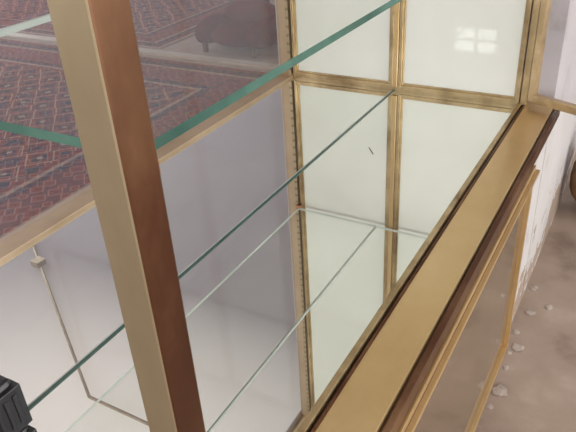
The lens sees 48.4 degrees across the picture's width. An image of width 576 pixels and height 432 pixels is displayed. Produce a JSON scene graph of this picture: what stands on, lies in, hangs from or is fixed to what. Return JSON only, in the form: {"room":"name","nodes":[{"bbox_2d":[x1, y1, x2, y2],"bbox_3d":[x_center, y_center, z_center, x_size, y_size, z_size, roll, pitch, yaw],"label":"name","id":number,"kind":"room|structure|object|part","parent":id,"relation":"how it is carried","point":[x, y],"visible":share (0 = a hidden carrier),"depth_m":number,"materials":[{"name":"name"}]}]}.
{"room":"shop","nodes":[
{"label":"shop","id":0,"kind":"room"},
{"bbox_2d":[4,0,575,431],"bbox_3d":[-0.883,0.026,2.986,10.500,0.140,10.780,14,35,27],"label":"floor","id":1,"kind":"structure","parent":0,"point":[539,381],"depth_m":2.04,"materials":[{"name":"concrete"}]},
{"bbox_2d":[0,37,269,237],"bbox_3d":[-2.516,-0.737,4.306,4.340,0.008,2.940,14,35,27],"label":"rug","id":2,"kind":"object","parent":1,"relation":"on","point":[36,174],"visible":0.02,"depth_m":4.06,"materials":[{"name":"fabric"}]},
{"bbox_2d":[0,0,272,48],"bbox_3d":[-2.136,-2.184,6.712,3.640,0.008,1.946,14,35,27],"label":"rug","id":3,"kind":"object","parent":1,"relation":"on","point":[158,24],"visible":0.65,"depth_m":6.23,"materials":[{"name":"fabric"}]},
{"bbox_2d":[195,0,277,57],"bbox_3d":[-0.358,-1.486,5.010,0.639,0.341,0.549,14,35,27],"label":"armchair","id":4,"kind":"object","parent":1,"relation":"on","point":[252,23],"visible":0.94,"depth_m":4.94,"materials":[{"name":"red fabric"}]},
{"bbox_3d":[-0.647,-1.337,5.028,0.035,0.097,0.035,14,35,27],"label":"leg","id":5,"kind":"part","parent":4,"relation":"part of","materials":[{"name":"grey"}]},
{"bbox_3d":[-0.584,-1.491,5.101,0.163,0.200,0.423,14,35,27],"label":"armrest","id":6,"kind":"part","parent":4,"relation":"part of","materials":[{"name":"red fabric"}]},
{"bbox_3d":[-0.375,-1.433,5.018,0.466,0.160,0.462,-14,32,-17],"label":"seat","id":7,"kind":"part","parent":4,"relation":"part of","materials":[{"name":"red fabric"}]},
{"bbox_3d":[-0.273,-1.585,5.126,0.527,0.300,0.202,14,35,27],"label":"backrest","id":8,"kind":"part","parent":4,"relation":"part of","materials":[{"name":"red fabric"}]},
{"bbox_3d":[-0.257,-1.243,4.827,0.035,0.097,0.035,14,35,27],"label":"leg","id":9,"kind":"part","parent":4,"relation":"part of","materials":[{"name":"grey"}]},
{"bbox_3d":[-0.169,-1.395,4.892,0.166,0.200,0.439,14,35,27],"label":"armrest","id":10,"kind":"part","parent":4,"relation":"part of","materials":[{"name":"red fabric"}]},
{"bbox_2d":[0,0,575,431],"bbox_3d":[0.110,-0.414,1.122,1.254,2.400,1.621,14,35,27],"label":"display case","id":11,"kind":"object","parent":1,"relation":"on","point":[342,245],"visible":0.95,"depth_m":1.24,"materials":[{"name":"gold metal"}]},
{"bbox_2d":[0,375,32,431],"bbox_3d":[-0.425,0.255,0.897,0.118,0.094,0.048,14,35,27],"label":"camera","id":12,"kind":"object","parent":11,"relation":"on","point":[15,415],"visible":1,"depth_m":0.87,"materials":[{"name":"black plastic"}]},
{"bbox_2d":[0,14,49,29],"bbox_3d":[-0.247,-0.514,1.280,0.309,0.009,1.492,14,35,27],"label":"glass shelf","id":13,"kind":"object","parent":11,"relation":"attached to","point":[47,14],"visible":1,"depth_m":0.85,"materials":[{"name":"glass"}]},
{"bbox_3d":[-0.128,-0.300,0.275,0.034,1.639,0.034,14,35,27],"label":"corner post","id":14,"kind":"part","parent":11,"relation":"part of","materials":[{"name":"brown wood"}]},
{"bbox_3d":[-0.394,-0.100,1.615,0.066,0.043,1.558,14,35,27],"label":"rail","id":15,"kind":"part","parent":11,"relation":"part of","materials":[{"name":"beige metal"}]},
{"bbox_3d":[-0.200,-0.072,1.531,0.357,0.010,1.515,14,35,27],"label":"mirror plate","id":16,"kind":"part","parent":11,"relation":"part of","materials":[{"name":"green glass"}]},
{"bbox_2d":[0,0,401,149],"bbox_3d":[0.073,-0.437,1.115,0.419,0.009,1.492,14,35,27],"label":"glass shelf","id":17,"kind":"object","parent":11,"relation":"attached to","point":[202,116],"visible":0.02,"depth_m":0.57,"materials":[{"name":"green glass"}]},
{"bbox_3d":[0.122,0.005,1.365,0.371,0.010,1.515,14,35,27],"label":"mirror plate","id":18,"kind":"part","parent":11,"relation":"part of","materials":[{"name":"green glass"}]},
{"bbox_3d":[-0.048,-1.196,1.772,0.035,1.631,0.035,14,35,27],"label":"corner post","id":19,"kind":"part","parent":11,"relation":"part of","materials":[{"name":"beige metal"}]},
{"bbox_3d":[0.132,-1.140,1.675,0.353,1.621,0.024,14,35,27],"label":"panel","id":20,"kind":"part","parent":11,"relation":"part of","materials":[{"name":"gold metal"}]},
{"bbox_3d":[0.133,-1.141,1.677,0.328,1.596,0.006,14,35,27],"label":"pane","id":21,"kind":"part","parent":11,"relation":"part of","materials":[{"name":"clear glass"}]},
{"bbox_3d":[0.296,-1.111,1.592,0.015,1.631,0.041,14,35,27],"label":"post","id":22,"kind":"part","parent":11,"relation":"part of","materials":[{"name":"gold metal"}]},
{"bbox_3d":[0.321,-0.401,2.040,0.802,0.049,0.049,14,35,27],"label":"rail","id":23,"kind":"part","parent":11,"relation":"part of","materials":[{"name":"gold metal"}]},
{"bbox_3d":[0.335,0.060,1.263,0.111,0.045,1.607,14,35,27],"label":"rail","id":24,"kind":"part","parent":11,"relation":"part of","materials":[{"name":"gold metal"}]},
{"bbox_3d":[0.461,-1.062,1.508,0.339,1.596,0.006,14,35,27],"label":"pane","id":25,"kind":"part","parent":11,"relation":"part of","materials":[{"name":"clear glass"}]},
{"bbox_3d":[0.460,-1.061,1.507,0.364,1.621,0.024,14,35,27],"label":"panel","id":26,"kind":"part","parent":11,"relation":"part of","materials":[{"name":"gold metal"}]},
{"bbox_3d":[0.314,0.418,1.290,0.009,0.574,1.228,14,35,27],"label":"pane","id":27,"kind":"part","parent":11,"relation":"part of","materials":[{"name":"clear glass"}]},
{"bbox_3d":[0.320,0.418,1.289,0.037,0.595,1.260,14,35,27],"label":"door","id":28,"kind":"part","parent":11,"relation":"part of","materials":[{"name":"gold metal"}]},
{"bbox_3d":[0.631,-1.027,1.421,0.017,1.639,0.028,14,35,27],"label":"corner post","id":29,"kind":"part","parent":11,"relation":"part of","materials":[{"name":"gold metal"}]},
{"bbox_3d":[0.774,-0.923,1.249,0.021,1.589,0.457,-23,36,-29],"label":"glass door","id":30,"kind":"part","parent":11,"relation":"part of","materials":[{"name":"gold metal"}]},
{"bbox_2d":[491,384,507,395],"bbox_3d":[0.615,0.506,1.866,0.046,0.007,0.047,2,31,10],"label":"chip","id":31,"kind":"object","parent":1,"relation":"on","point":[500,390],"visible":0.99,"depth_m":1.86,"materials":[{"name":"beige stone"}]},
{"bbox_2d":[502,365,508,369],"bbox_3d":[0.660,0.460,1.943,0.019,0.003,0.023,2,31,9],"label":"chip","id":32,"kind":"object","parent":1,"relation":"on","point":[505,367],"visible":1,"depth_m":1.94,"materials":[{"name":"beige stone"}]},
{"bbox_2d":[513,329,519,334],"bbox_3d":[0.741,0.376,2.076,0.021,0.004,0.029,14,35,27],"label":"chip","id":33,"kind":"object","parent":1,"relation":"on","point":[516,331],"visible":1,"depth_m":2.07,"materials":[{"name":"beige stone"}]},
{"bbox_2d":[512,343,524,351],"bbox_3d":[0.722,0.414,2.012,0.036,0.006,0.041,14,35,27],"label":"chip","id":34,"kind":"object","parent":1,"relation":"on","point":[516,347],"visible":1,"depth_m":2.01,"materials":[{"name":"beige stone"}]},
{"bbox_2d":[526,309,535,315],"bbox_3d":[0.816,0.324,2.155,0.031,0.004,0.033,14,35,27],"label":"chip","id":35,"kind":"object","parent":1,"relation":"on","point":[531,312],"visible":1,"depth_m":2.15,"materials":[{"name":"beige stone"}]},
{"bbox_2d":[530,286,537,290],"bbox_3d":[0.869,0.255,2.266,0.031,0.004,0.032,14,35,27],"label":"chip","id":36,"kind":"object","parent":1,"relation":"on","point":[533,288],"visible":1,"depth_m":2.26,"materials":[{"name":"beige stone"}]},
{"bbox_2d":[569,160,575,200],"bbox_3d":[1.349,-0.172,2.561,0.391,0.384,0.283,14,35,27],"label":"bag","id":37,"kind":"object","parent":1,"relation":"on","point":[572,185],"visible":1,"depth_m":2.61,"materials":[{"name":"brown leather"}]},
{"bbox_2d":[275,0,575,299],"bbox_3d":[0.983,-1.638,2.682,0.917,2.821,2.660,14,35,27],"label":"wall","id":38,"kind":"structure","parent":0,"point":[558,72],"depth_m":2.09,"materials":[{"name":"white paint"}]},
{"bbox_2d":[2,33,278,69],"bbox_3d":[-1.440,-1.388,5.278,5.488,0.020,0.084,14,35,27],"label":"trim","id":39,"kind":"structure","parent":38,"relation":"attached to","point":[253,64],"depth_m":4.90,"materials":[{"name":"beige wood"}]}
]}

